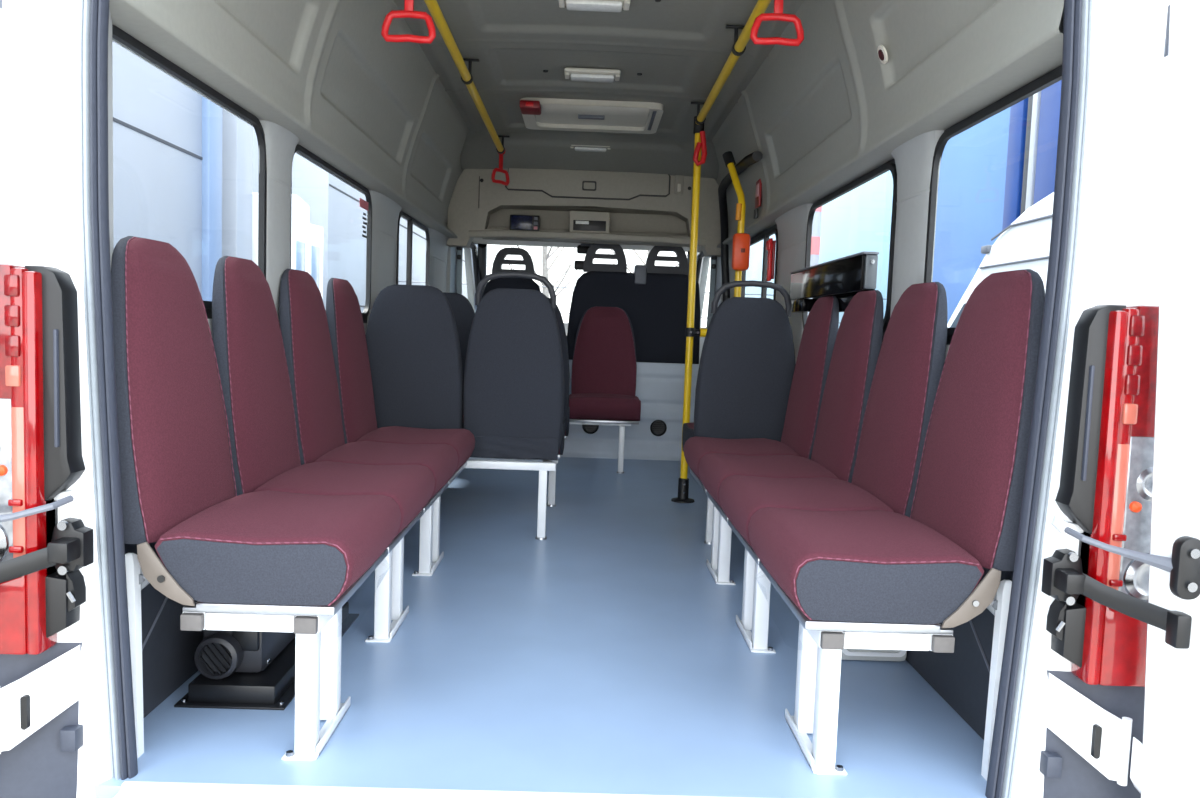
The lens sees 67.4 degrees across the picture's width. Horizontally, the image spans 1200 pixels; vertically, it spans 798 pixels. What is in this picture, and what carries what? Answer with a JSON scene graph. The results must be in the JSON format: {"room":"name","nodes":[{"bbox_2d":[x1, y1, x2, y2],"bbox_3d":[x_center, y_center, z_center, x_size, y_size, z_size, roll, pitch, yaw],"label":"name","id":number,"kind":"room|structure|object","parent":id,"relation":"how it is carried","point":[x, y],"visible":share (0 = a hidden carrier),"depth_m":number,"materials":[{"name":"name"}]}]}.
{"room":"vehicle interior","nodes":[
{"label":"vehicle interior","id":0,"kind":"room"},
{"bbox_2d":[109,0,468,717],"bbox_3d":[-0.883,-0.459,3.803,0.272,1.975,4.420,2,4,-1],"label":"wall","id":1,"kind":"structure","parent":0,"point":[322,77],"depth_m":2.72,"materials":[{"name":"grey plastic"}]},
{"bbox_2d":[0,0,80,753],"bbox_3d":[-1.237,-0.063,1.224,0.132,2.050,0.953,6,6,39],"label":"door","id":2,"kind":"structure","parent":1,"relation":"in","point":[28,703],"depth_m":1.54,"materials":[{"name":"white paint"}]},
{"bbox_2d":[0,642,82,797],"bbox_3d":[-1.047,0.731,1.605,0.235,0.605,0.118,2,4,-1],"label":"rear bumper","id":3,"kind":"object","parent":1,"relation":"attached to","point":[44,764],"visible":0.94,"depth_m":1.59,"materials":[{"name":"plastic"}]},
{"bbox_2d":[0,264,85,654],"bbox_3d":[-0.994,0.105,1.542,0.197,0.663,0.079,2,4,-1],"label":"tail light","id":4,"kind":"object","parent":1,"relation":"attached to","point":[41,457],"visible":0.96,"depth_m":1.52,"materials":[{"name":"red plastic"}]},
{"bbox_2d":[0,485,87,522],"bbox_3d":[-0.993,0.185,1.522,0.217,0.066,0.087,0,5,-21],"label":"stay","id":5,"kind":"object","parent":4,"relation":"attached to","point":[75,495],"visible":0.96,"depth_m":1.51,"materials":[{"name":"grey metal"}]},
{"bbox_2d":[0,517,93,582],"bbox_3d":[-1.004,0.273,1.526,0.250,0.129,0.086,0,5,-20],"label":"door hinge","id":6,"kind":"object","parent":4,"relation":"attached to","point":[70,548],"visible":1,"depth_m":1.53,"materials":[{"name":"black plastic"}]},
{"bbox_2d":[0,0,110,797],"bbox_3d":[-0.972,-0.056,1.608,0.252,2.100,0.115,2,4,-1],"label":"trim","id":7,"kind":"structure","parent":1,"relation":"attached to","point":[40,208],"depth_m":1.54,"materials":[{"name":"white paint"}]},
{"bbox_2d":[79,0,137,779],"bbox_3d":[-0.870,-0.207,1.593,0.094,1.910,0.033,2,4,-1],"label":"seal","id":8,"kind":"object","parent":1,"relation":"attached to","point":[94,14],"visible":0.98,"depth_m":1.60,"materials":[{"name":"rubber"}]},
{"bbox_2d":[108,8,113,260],"bbox_3d":[-0.913,-0.360,1.670,0.121,1.300,0.157,2,4,-1],"label":"trim","id":9,"kind":"structure","parent":1,"relation":"attached to","point":[110,59],"depth_m":1.70,"materials":[{"name":"grey plastic"}]},
{"bbox_2d":[125,553,143,757],"bbox_3d":[-0.898,0.491,1.725,0.035,0.397,0.024,2,4,-1],"label":"trim","id":10,"kind":"structure","parent":1,"relation":"attached to","point":[132,564],"depth_m":1.72,"materials":[{"name":"white metal"}]},
{"bbox_2d":[112,24,266,318],"bbox_3d":[-0.960,-0.489,2.124,0.020,0.625,1.020,2,4,-1],"label":"window","id":11,"kind":"structure","parent":1,"relation":"in","point":[118,34],"depth_m":2.28,"materials":[{"name":"black plastic"}]},
{"bbox_2d":[290,144,371,322],"bbox_3d":[-0.978,-0.581,3.316,0.020,0.625,1.170,2,4,-1],"label":"window","id":12,"kind":"structure","parent":1,"relation":"in","point":[299,148],"depth_m":3.77,"materials":[{"name":"black rubber"}]},
{"bbox_2d":[359,198,367,237],"bbox_3d":[-0.973,-0.743,3.709,0.002,0.150,0.140,2,4,-1],"label":"window sticker","id":13,"kind":"object","parent":12,"relation":"attached to","point":[363,204],"visible":1,"depth_m":3.71,"materials":[{"name":"red"}]},
{"bbox_2d":[396,211,429,285],"bbox_3d":[-0.999,-0.696,4.826,0.026,0.625,0.980,2,4,-1],"label":"window","id":14,"kind":"structure","parent":1,"relation":"in","point":[410,220],"depth_m":4.68,"materials":[{"name":"black rubber"}]},
{"bbox_2d":[456,247,462,294],"bbox_3d":[-0.912,-0.642,5.902,0.068,0.740,0.065,2,4,-1],"label":"belt","id":15,"kind":"object","parent":1,"relation":"hanging from","point":[459,249],"visible":0.57,"depth_m":5.89,"materials":[{"name":"fabric"}]},
{"bbox_2d":[446,242,479,311],"bbox_3d":[-1.011,-0.501,6.772,0.112,1.640,1.590,2,4,-1],"label":"door","id":16,"kind":"structure","parent":1,"relation":"in","point":[471,253],"depth_m":6.97,"materials":[{"name":"grey plastic"}]},
{"bbox_2d":[94,457,986,797],"bbox_3d":[-0.111,0.513,4.617,1.860,0.030,5.970,2,4,-1],"label":"floor","id":17,"kind":"structure","parent":0,"point":[604,654],"depth_m":2.15,"materials":[{"name":"blue plastic"}]},
{"bbox_2d":[174,602,358,709],"bbox_3d":[-0.810,0.553,2.279,0.238,0.196,0.655,2,4,-1],"label":"heater","id":18,"kind":"object","parent":17,"relation":"on","point":[255,670],"visible":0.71,"depth_m":2.00,"materials":[{"name":"black plastic"}]},
{"bbox_2d":[194,632,243,678],"bbox_3d":[-0.849,0.572,2.007,0.100,0.100,0.050,2,4,-1],"label":"grille","id":19,"kind":"object","parent":18,"relation":"attached to","point":[220,655],"depth_m":1.99,"materials":[{"name":"black plastic"}]},
{"bbox_2d":[180,495,443,760],"bbox_3d":[-0.678,0.480,2.637,0.283,0.296,1.834,2,4,-1],"label":"stand","id":20,"kind":"object","parent":17,"relation":"on","point":[318,637],"visible":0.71,"depth_m":1.89,"materials":[{"name":"white metal"}]},
{"bbox_2d":[111,236,400,615],"bbox_3d":[-0.705,0.079,1.891,0.500,0.802,0.479,2,4,-1],"label":"seat","id":21,"kind":"object","parent":20,"relation":"on","point":[260,552],"visible":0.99,"depth_m":1.74,"materials":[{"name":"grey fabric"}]},
{"bbox_2d":[155,490,400,605],"bbox_3d":[-0.650,0.298,1.913,0.374,0.142,0.464,2,4,-1],"label":"cushion","id":22,"kind":"object","parent":21,"relation":"on","point":[218,548],"depth_m":1.69,"materials":[{"name":"red fabric"}]},
{"bbox_2d":[212,256,434,553],"bbox_3d":[-0.711,-0.005,2.368,0.500,0.708,0.476,2,4,-1],"label":"seat","id":23,"kind":"object","parent":20,"relation":"on","point":[247,339],"visible":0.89,"depth_m":2.26,"materials":[{"name":"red fabric"}]},
{"bbox_2d":[254,461,434,536],"bbox_3d":[-0.657,0.262,2.389,0.374,0.142,0.472,2,4,-1],"label":"cushion","id":24,"kind":"object","parent":23,"relation":"on","point":[411,487],"depth_m":2.30,"materials":[{"name":"red fabric"}]},
{"bbox_2d":[279,269,457,512],"bbox_3d":[-0.719,-0.041,2.843,0.500,0.708,0.476,2,4,-1],"label":"seat","id":25,"kind":"object","parent":20,"relation":"on","point":[303,323],"visible":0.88,"depth_m":2.73,"materials":[{"name":"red fabric"}]},
{"bbox_2d":[314,441,457,498],"bbox_3d":[-0.665,0.225,2.865,0.374,0.142,0.472,2,4,-1],"label":"cushion","id":26,"kind":"object","parent":25,"relation":"on","point":[442,459],"depth_m":2.78,"materials":[{"name":"red fabric"}]},
{"bbox_2d":[326,278,474,484],"bbox_3d":[-0.726,-0.078,3.319,0.500,0.708,0.476,2,4,-1],"label":"seat","id":27,"kind":"object","parent":20,"relation":"on","point":[343,311],"visible":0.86,"depth_m":3.20,"materials":[{"name":"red fabric"}]},
{"bbox_2d":[356,426,474,472],"bbox_3d":[-0.672,0.189,3.340,0.374,0.142,0.472,2,4,-1],"label":"cushion","id":28,"kind":"object","parent":27,"relation":"on","point":[462,440],"depth_m":3.25,"materials":[{"name":"red fabric"}]},
{"bbox_2d":[113,781,754,797],"bbox_3d":[-0.065,0.794,1.515,1.600,0.123,0.282,2,4,-1],"label":"trim","id":29,"kind":"structure","parent":17,"relation":"attached to","point":[125,792],"depth_m":1.63,"materials":[{"name":"white metal"}]},
{"bbox_2d":[481,247,540,298],"bbox_3d":[-0.627,-0.373,6.567,0.500,1.402,0.630,2,4,-1],"label":"seat","id":30,"kind":"object","parent":17,"relation":"on","point":[512,283],"visible":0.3,"depth_m":6.23,"materials":[{"name":"fabric"}]},
{"bbox_2d":[465,457,557,539],"bbox_3d":[-0.584,0.387,3.795,0.797,0.312,0.373,2,4,-1],"label":"stand","id":31,"kind":"object","parent":17,"relation":"on","point":[543,466],"visible":0.45,"depth_m":3.62,"materials":[{"name":"white metal"}]},
{"bbox_2d":[365,284,463,428],"bbox_3d":[-0.764,-0.119,3.848,0.410,0.708,0.521,2,4,-1],"label":"passenger seat","id":32,"kind":"object","parent":31,"relation":"on","point":[412,337],"visible":0.7,"depth_m":3.60,"materials":[{"name":"grey fabric"}]},
{"bbox_2d":[463,271,564,460],"bbox_3d":[-0.350,-0.139,3.852,0.410,0.776,0.521,2,4,-1],"label":"passenger seat","id":33,"kind":"object","parent":31,"relation":"on","point":[513,384],"visible":0.94,"depth_m":3.61,"materials":[{"name":"grey fabric"}]},
{"bbox_2d":[547,470,555,506],"bbox_3d":[-0.598,0.334,4.483,0.790,0.312,0.373,2,4,-1],"label":"stand","id":34,"kind":"object","parent":17,"relation":"on","point":[552,474],"visible":0.12,"depth_m":4.32,"materials":[{"name":"white metal"}]},
{"bbox_2d":[443,292,474,381],"bbox_3d":[-0.769,-0.172,4.535,0.410,0.708,0.521,2,4,-1],"label":"passenger seat","id":35,"kind":"object","parent":34,"relation":"on","point":[463,311],"visible":0.16,"depth_m":4.27,"materials":[{"name":"grey fabric"}]},
{"bbox_2d":[547,297,569,438],"bbox_3d":[-0.353,-0.158,4.543,0.410,0.708,0.521,2,4,-1],"label":"passenger seat","id":36,"kind":"object","parent":34,"relation":"on","point":[559,318],"visible":0.18,"depth_m":4.31,"materials":[{"name":"grey fabric"}]},
{"bbox_2d":[569,306,640,473],"bbox_3d":[0.026,-0.075,5.590,0.436,1.004,0.500,2,4,-1],"label":"seat","id":37,"kind":"object","parent":17,"relation":"on","point":[604,365],"visible":0.94,"depth_m":5.73,"materials":[{"name":"red fabric"}]},
{"bbox_2d":[569,393,640,420],"bbox_3d":[0.023,0.046,5.535,0.432,0.142,0.374,2,4,-1],"label":"cushion","id":38,"kind":"object","parent":37,"relation":"on","point":[583,406],"depth_m":5.36,"materials":[{"name":"red fabric"}]},
{"bbox_2d":[567,244,700,363],"bbox_3d":[0.222,-0.356,6.406,0.908,1.452,0.680,2,4,-1],"label":"seats","id":39,"kind":"object","parent":17,"relation":"on","point":[654,298],"visible":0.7,"depth_m":6.09,"materials":[{"name":"fabric"}]},
{"bbox_2d":[671,116,706,502],"bbox_3d":[0.599,-0.430,4.510,0.408,1.915,0.120,2,4,-1],"label":"pole","id":40,"kind":"object","parent":17,"relation":"on","point":[691,332],"visible":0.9,"depth_m":4.50,"materials":[{"name":"yellow metal"}]},
{"bbox_2d":[682,280,795,543],"bbox_3d":[0.593,0.040,3.889,0.411,1.072,0.546,2,4,-1],"label":"passenger seat","id":41,"kind":"object","parent":17,"relation":"on","point":[747,364],"visible":0.62,"depth_m":3.64,"materials":[{"name":"grey fabric"}]},
{"bbox_2d":[706,504,954,774],"bbox_3d":[0.528,0.521,2.659,0.283,0.296,1.834,2,4,-1],"label":"stand","id":42,"kind":"object","parent":17,"relation":"on","point":[819,654],"visible":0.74,"depth_m":1.87,"materials":[{"name":"white metal"}]},
{"bbox_2d":[684,296,838,492],"bbox_3d":[0.589,-0.033,3.343,0.500,0.708,0.476,2,4,-1],"label":"seat","id":43,"kind":"object","parent":42,"relation":"on","point":[819,335],"visible":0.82,"depth_m":3.23,"materials":[{"name":"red fabric"}]},
{"bbox_2d":[684,436,800,479],"bbox_3d":[0.516,0.229,3.362,0.374,0.142,0.472,2,4,-1],"label":"cushion","id":44,"kind":"object","parent":43,"relation":"on","point":[695,448],"depth_m":3.27,"materials":[{"name":"red fabric"}]},
{"bbox_2d":[698,290,883,522],"bbox_3d":[0.596,0.004,2.867,0.500,0.708,0.476,2,4,-1],"label":"seat","id":45,"kind":"object","parent":42,"relation":"on","point":[858,343],"visible":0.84,"depth_m":2.76,"materials":[{"name":"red fabric"}]},
{"bbox_2d":[698,453,837,507],"bbox_3d":[0.524,0.266,2.886,0.374,0.142,0.472,2,4,-1],"label":"cushion","id":46,"kind":"object","parent":45,"relation":"on","point":[714,468],"depth_m":2.80,"materials":[{"name":"red fabric"}]},
{"bbox_2d":[719,282,947,564],"bbox_3d":[0.604,0.040,2.392,0.500,0.708,0.476,2,4,-1],"label":"seat","id":47,"kind":"object","parent":42,"relation":"on","point":[911,358],"visible":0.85,"depth_m":2.29,"materials":[{"name":"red fabric"}]},
{"bbox_2d":[719,475,893,546],"bbox_3d":[0.531,0.302,2.411,0.374,0.142,0.472,2,4,-1],"label":"cushion","id":48,"kind":"object","parent":47,"relation":"on","point":[740,496],"depth_m":2.32,"materials":[{"name":"red fabric"}]},
{"bbox_2d":[748,269,1044,633],"bbox_3d":[0.609,0.124,1.914,0.500,0.802,0.479,2,4,-1],"label":"seat","id":49,"kind":"object","parent":42,"relation":"on","point":[864,570],"visible":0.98,"depth_m":1.76,"materials":[{"name":"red fabric"}]},
{"bbox_2d":[748,507,983,623],"bbox_3d":[0.539,0.338,1.935,0.374,0.142,0.464,2,4,-1],"label":"cushion","id":50,"kind":"object","parent":49,"relation":"on","point":[864,566],"depth_m":1.71,"materials":[{"name":"red fabric"}]},
{"bbox_2d":[841,648,906,660],"bbox_3d":[0.716,0.542,2.866,0.192,0.235,1.010,2,4,-1],"label":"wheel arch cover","id":51,"kind":"object","parent":17,"relation":"on","point":[847,654],"visible":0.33,"depth_m":2.37,"materials":[{"name":"grey plastic"}]},
{"bbox_2d":[393,0,803,179],"bbox_3d":[-0.032,-1.354,3.727,1.848,0.176,4.380,2,4,-1],"label":"ceiling","id":52,"kind":"structure","parent":0,"point":[680,49],"depth_m":3.91,"materials":[{"name":"grey plastic"}]},
{"bbox_2d":[424,0,509,153],"bbox_3d":[-0.543,-1.363,3.598,0.074,0.102,3.500,2,4,-1],"label":"handrail","id":53,"kind":"object","parent":52,"relation":"attached to","point":[435,11],"visible":1,"depth_m":3.67,"materials":[{"name":"yellow metal"}]},
{"bbox_2d":[381,0,435,43],"bbox_3d":[-0.543,-1.149,2.562,0.157,0.264,0.024,2,4,-1],"label":"handle","id":54,"kind":"object","parent":53,"relation":"hanging from","point":[408,12],"visible":1,"depth_m":2.56,"materials":[{"name":"red plastic"}]},
{"bbox_2d":[491,152,509,185],"bbox_3d":[-0.587,-1.384,5.331,0.024,0.218,0.157,5,5,34],"label":"handle","id":55,"kind":"object","parent":53,"relation":"hanging from","point":[500,169],"visible":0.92,"depth_m":5.32,"materials":[{"name":"red plastic"}]},
{"bbox_2d":[520,100,540,114],"bbox_3d":[-0.347,-1.457,4.500,0.100,0.038,0.154,2,4,-1],"label":"box","id":56,"kind":"object","parent":52,"relation":"attached to","point":[530,107],"visible":1,"depth_m":4.43,"materials":[{"name":"red plastic"}]},
{"bbox_2d":[447,168,720,256],"bbox_3d":[-0.075,-1.220,5.874,1.800,0.515,0.298,2,4,-1],"label":"console","id":57,"kind":"object","parent":52,"relation":"attached to","point":[635,202],"visible":0.91,"depth_m":5.75,"materials":[{"name":"grey plastic"}]},
{"bbox_2d":[510,215,539,230],"bbox_3d":[-0.488,-1.139,5.867,0.190,0.104,0.132,2,4,-1],"label":"control unit","id":58,"kind":"object","parent":57,"relation":"on","point":[517,222],"visible":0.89,"depth_m":5.80,"materials":[{"name":"black plastic"}]},
{"bbox_2d":[569,211,609,232],"bbox_3d":[-0.067,-1.135,5.840,0.260,0.148,0.161,2,4,-1],"label":"tachograph","id":59,"kind":"object","parent":57,"relation":"on","point":[579,221],"visible":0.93,"depth_m":5.77,"materials":[{"name":"black plastic"}]},
{"bbox_2d":[674,175,683,193],"bbox_3d":[0.505,-1.370,5.747,0.055,0.125,0.012,2,4,-1],"label":"lamp","id":60,"kind":"object","parent":57,"relation":"attached to","point":[678,179],"depth_m":5.74,"materials":[{"name":"beige plastic"}]},
{"bbox_2d":[570,145,610,151],"bbox_3d":[-0.058,-1.528,5.479,0.250,0.040,0.100,2,4,-1],"label":"recessed light","id":61,"kind":"object","parent":52,"relation":"in","point":[587,149],"visible":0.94,"depth_m":5.45,"materials":[{"name":"beige plastic"}]},
{"bbox_2d":[519,98,663,133],"bbox_3d":[-0.046,-1.495,4.790,0.730,0.050,0.600,2,4,-1],"label":"roof hatch","id":62,"kind":"object","parent":52,"relation":"attached to","point":[556,114],"visible":0.95,"depth_m":4.76,"materials":[{"name":"beige plastic"}]},
{"bbox_2d":[542,104,648,116],"bbox_3d":[-0.023,-1.469,4.561,0.540,0.035,0.140,2,4,-1],"label":"shade","id":63,"kind":"object","parent":62,"relation":"hanging from","point":[633,110],"depth_m":4.52,"materials":[{"name":"beige plastic"}]},
{"bbox_2d":[564,67,620,82],"bbox_3d":[-0.034,-1.438,4.002,0.250,0.040,0.100,2,4,-1],"label":"recessed light","id":64,"kind":"object","parent":52,"relation":"in","point":[575,74],"visible":1,"depth_m":3.97,"materials":[{"name":"beige plastic"}]},
{"bbox_2d":[558,0,630,11],"bbox_3d":[-0.020,-1.369,3.110,0.250,0.040,0.100,2,4,-1],"label":"recessed light","id":65,"kind":"object","parent":52,"relation":"in","point":[577,5],"visible":1,"depth_m":3.09,"materials":[{"name":"beige plastic"}]},
{"bbox_2d":[691,0,770,124],"bbox_3d":[0.494,-1.293,3.154,0.074,0.102,2.570,2,4,-1],"label":"handrail","id":66,"kind":"object","parent":52,"relation":"attached to","point":[739,46],"visible":1,"depth_m":3.32,"materials":[{"name":"yellow metal"}]},
{"bbox_2d":[693,131,706,165],"bbox_3d":[0.490,-1.223,4.399,0.070,0.169,0.025,2,4,-1],"label":"handle","id":67,"kind":"object","parent":66,"relation":"hanging from","point":[702,145],"visible":1,"depth_m":4.39,"materials":[{"name":"red plastic"}]},
{"bbox_2d":[750,0,803,45],"bbox_3d":[0.512,-1.130,2.579,0.157,0.228,0.024,2,4,-1],"label":"handle","id":68,"kind":"object","parent":66,"relation":"hanging from","point":[778,15],"visible":1,"depth_m":2.58,"materials":[{"name":"red plastic"}]},
{"bbox_2d":[561,360,698,460],"bbox_3d":[-0.122,0.065,6.021,1.800,0.648,0.080,2,4,-1],"label":"wall","id":69,"kind":"structure","parent":0,"point":[659,386],"depth_m":6.01,"materials":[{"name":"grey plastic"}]},
{"bbox_2d":[582,425,598,433],"bbox_3d":[-0.063,0.178,6.005,0.112,0.112,0.016,2,4,-1],"label":"air vent","id":70,"kind":"object","parent":69,"relation":"in","point":[586,429],"depth_m":6.01,"materials":[{"name":"black plastic"}]},
{"bbox_2d":[650,420,666,435],"bbox_3d":[0.391,0.193,6.013,0.112,0.112,0.016,2,4,-1],"label":"air vent","id":71,"kind":"object","parent":69,"relation":"in","point":[657,427],"depth_m":6.01,"materials":[{"name":"black plastic"}]},
{"bbox_2d":[712,0,1063,739],"bbox_3d":[0.754,-0.403,3.833,0.272,1.975,4.420,2,4,-1],"label":"wall","id":72,"kind":"structure","parent":0,"point":[824,112],"depth_m":2.55,"materials":[{"name":"grey plastic"}]},
{"bbox_2d":[472,227,701,296],"bbox_3d":[-0.104,-0.867,6.788,1.830,0.608,1.770,2,4,-1],"label":"window","id":73,"kind":"structure","parent":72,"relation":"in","point":[482,243],"depth_m":6.68,"materials":[{"name":"rubber"}]},
{"bbox_2d":[574,244,590,269],"bbox_3d":[-0.116,-1.040,6.694,0.140,0.190,0.490,2,4,-1],"label":"mirror","id":74,"kind":"object","parent":73,"relation":"attached to","point":[581,249],"visible":0.61,"depth_m":6.48,"materials":[{"name":"black plastic"}]},
{"bbox_2d":[112,7,1063,231],"bbox_3d":[-0.045,-1.210,4.210,1.940,0.670,5.320,2,4,-1],"label":"trim","id":75,"kind":"structure","parent":72,"relation":"attached to","point":[1061,25],"depth_m":2.17,"materials":[{"name":"white paint"}]},
{"bbox_2d":[696,251,722,362],"bbox_3d":[0.776,-0.440,6.804,0.112,1.640,1.590,2,4,-1],"label":"door","id":76,"kind":"structure","parent":72,"relation":"in","point":[702,268],"depth_m":7.00,"materials":[{"name":"grey metal"}]},
{"bbox_2d":[706,256,716,328],"bbox_3d":[0.719,-0.587,5.932,0.068,0.740,0.065,2,4,-1],"label":"belt","id":77,"kind":"object","parent":72,"relation":"hanging from","point":[713,258],"visible":0.57,"depth_m":5.92,"materials":[{"name":"fabric"}]},
{"bbox_2d":[722,151,749,296],"bbox_3d":[0.665,-0.541,4.452,0.277,1.384,0.185,5,6,38],"label":"grab rail","id":78,"kind":"object","parent":72,"relation":"attached to","point":[728,157],"depth_m":4.39,"materials":[{"name":"yellow metal"}]},
{"bbox_2d":[718,151,762,300],"bbox_3d":[0.694,-0.372,4.890,0.140,1.689,1.489,2,4,4],"label":"trim","id":79,"kind":"structure","parent":72,"relation":"attached to","point":[756,156],"depth_m":5.38,"materials":[{"name":"plastic"}]},
{"bbox_2d":[753,179,761,218],"bbox_3d":[0.762,-0.967,4.351,0.015,0.180,0.100,2,4,-1],"label":"notice","id":80,"kind":"object","parent":72,"relation":"attached to","point":[758,183],"visible":1,"depth_m":4.33,"materials":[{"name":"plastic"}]},
{"bbox_2d":[741,224,777,299],"bbox_3d":[0.848,-0.619,4.831,0.026,0.600,1.040,2,4,-1],"label":"window","id":81,"kind":"structure","parent":72,"relation":"in","point":[772,230],"depth_m":4.63,"materials":[{"name":"black plastic"}]},
{"bbox_2d":[766,238,775,280],"bbox_3d":[0.802,-0.656,4.243,0.037,0.200,0.065,2,4,-1],"label":"hammer","id":82,"kind":"object","parent":72,"relation":"attached to","point":[770,244],"visible":1,"depth_m":4.22,"materials":[{"name":"red plastic"}]},
{"bbox_2d":[790,251,878,312],"bbox_3d":[0.838,-0.410,3.327,0.050,0.181,1.010,2,4,-1],"label":"wall monitor","id":83,"kind":"object","parent":72,"relation":"attached to","point":[843,278],"visible":0.84,"depth_m":3.15,"materials":[{"name":"grey plastic"}]},
{"bbox_2d":[802,159,896,341],"bbox_3d":[0.876,-0.504,3.235,0.020,0.615,1.180,2,4,-1],"label":"window","id":84,"kind":"structure","parent":72,"relation":"in","point":[890,165],"depth_m":2.85,"materials":[{"name":"black rubber"}]},
{"bbox_2d":[877,45,887,63],"bbox_3d":[0.784,-0.956,2.497,0.026,0.050,0.052,2,4,-1],"label":"round badge","id":85,"kind":"object","parent":72,"relation":"attached to","point":[882,53],"visible":1,"depth_m":2.49,"materials":[{"name":"beige plastic"}]},
{"bbox_2d":[924,65,1061,344],"bbox_3d":[0.894,-0.413,2.049,0.020,0.615,0.850,2,4,-1],"label":"window","id":86,"kind":"structure","parent":72,"relation":"in","point":[1052,77],"depth_m":2.23,"materials":[{"name":"black rubber"}]},
{"bbox_2d":[981,579,1011,780],"bbox_3d":[0.779,0.548,1.755,0.035,0.397,0.024,2,4,-1],"label":"trim","id":87,"kind":"structure","parent":72,"relation":"attached to","point":[1004,589],"depth_m":1.75,"materials":[{"name":"white metal"}]},
{"bbox_2d":[985,0,1091,797],"bbox_3d":[0.803,-0.150,1.623,0.094,1.910,0.033,2,4,-1],"label":"seal","id":88,"kind":"object","parent":72,"relation":"attached to","point":[1077,13],"visible":1,"depth_m":1.62,"materials":[{"name":"rubber"}]},
{"bbox_2d":[1011,0,1169,797],"bbox_3d":[0.894,0.007,1.642,0.252,2.100,0.115,2,4,-1],"label":"trim","id":89,"kind":"structure","parent":72,"relation":"attached to","point":[1118,254],"depth_m":1.57,"materials":[{"name":"white paint"}]},
{"bbox_2d":[1039,670,1144,797],"bbox_3d":[0.916,0.798,1.641,0.235,0.605,0.118,2,4,-1],"label":"rear bumper","id":90,"kind":"object","parent":72,"relation":"attached to","point":[1067,774],"visible":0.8,"depth_m":1.62,"materials":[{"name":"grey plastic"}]},
{"bbox_2d":[1046,305,1158,686],"bbox_3d":[0.908,0.170,1.576,0.197,0.663,0.079,2,4,-1],"label":"tail light","id":91,"kind":"object","parent":72,"relation":"attached to","point":[1105,488],"visible":0.67,"depth_m":1.55,"materials":[{"name":"red plastic"}]},
{"bbox_2d":[1041,549,1191,648],"bbox_3d":[0.863,0.333,1.524,0.080,0.116,0.236,0,5,-29],"label":"door hinge","id":92,"kind":"object","parent":91,"relation":"attached to","point":[1064,579],"visible":1,"depth_m":1.53,"materials":[{"name":"black metal"}]},
{"bbox_2d":[1051,516,1199,599],"bbox_3d":[0.876,0.262,1.519,0.070,0.100,0.240,-1,5,-31],"label":"stay","id":93,"kind":"object","parent":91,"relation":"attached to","point":[1183,567],"visible":1,"depth_m":1.44,"materials":[{"name":"grey metal"}]},
{"bbox_2d":[1046,0,1199,797],"bbox_3d":[1.129,0.019,1.255,0.149,2.050,0.914,-2,6,-39],"label":"door","id":94,"kind":"structure","parent":72,"relation":"in","point":[1166,764],"depth_m":1.45,"materials":[{"name":"white paint"}]},
{"label":"outside","id":95,"kind":"structure","parent":0,"visible":0},
{"bbox_3d":[-0.398,-0.180,21.696,120.000,0.100,120.000,2,4,-1],"label":"ground","id":96,"kind":"structure","parent":95,"visible":0},
{"bbox_2d":[112,41,221,300],"bbox_3d":[-6.933,-2.891,3.643,4.100,7.580,16.620,2,4,-1],"label":"warehouse","id":97,"kind":"structure","parent":96,"relation":"on","point":[167,136],"depth_m":10.64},
{"bbox_2d":[222,108,252,259],"bbox_3d":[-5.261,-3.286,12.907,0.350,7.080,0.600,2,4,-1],"label":"building","id":98,"kind":"structure","parent":96,"relation":"on","point":[237,135],"depth_m":12.68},
{"bbox_2d":[252,193,322,298],"bbox_3d":[-5.821,-1.593,14.658,2.010,3.400,2.150,2,4,-1],"label":"cabin","id":99,"kind":"object","parent":96,"relation":"on","point":[306,238],"visible":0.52,"depth_m":14.48,"materials":[{"name":"white paint"}]},
{"bbox_2d":[252,127,467,312],"bbox_3d":[-7.376,-4.852,29.204,4.010,7.580,24.100,2,4,-1],"label":"warehouse","id":100,"kind":"structure","parent":96,"relation":"on","point":[333,204],"depth_m":18.21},
{"bbox_2d":[500,245,581,297],"bbox_3d":[-1.913,-3.921,25.354,3.018,6.700,2.630,1,4,-14],"label":"bare tree","id":101,"kind":"object","parent":96,"relation":"on","point":[545,256],"visible":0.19,"depth_m":25.38,"materials":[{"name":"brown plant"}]},
{"bbox_2d":[808,206,821,313],"bbox_3d":[6.071,-4.095,25.509,0.300,7.580,0.285,2,4,-1],"label":"pole","id":102,"kind":"object","parent":96,"relation":"on","point":[815,241],"visible":0.29,"depth_m":25.35,"materials":[{"name":"white"}]},
{"bbox_2d":[745,170,892,327],"bbox_3d":[11.863,-5.091,44.581,7.000,7.080,34.000,2,4,-1],"label":"warehouse","id":103,"kind":"structure","parent":96,"relation":"on","point":[858,220],"depth_m":30.32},
{"bbox_2d":[932,80,1061,323],"bbox_3d":[11.324,-3.368,11.804,9.150,8.580,14.400,2,4,-1],"label":"warehouse","id":104,"kind":"structure","parent":96,"relation":"on","point":[1001,166],"depth_m":15.83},
{"bbox_2d":[947,192,1053,327],"bbox_3d":[3.487,0.038,4.019,1.977,2.420,7.500,2,4,-1],"label":"van","id":105,"kind":"object","parent":96,"relation":"on","point":[1025,243],"visible":0.16,"depth_m":5.39,"materials":[{"name":"white paint"}]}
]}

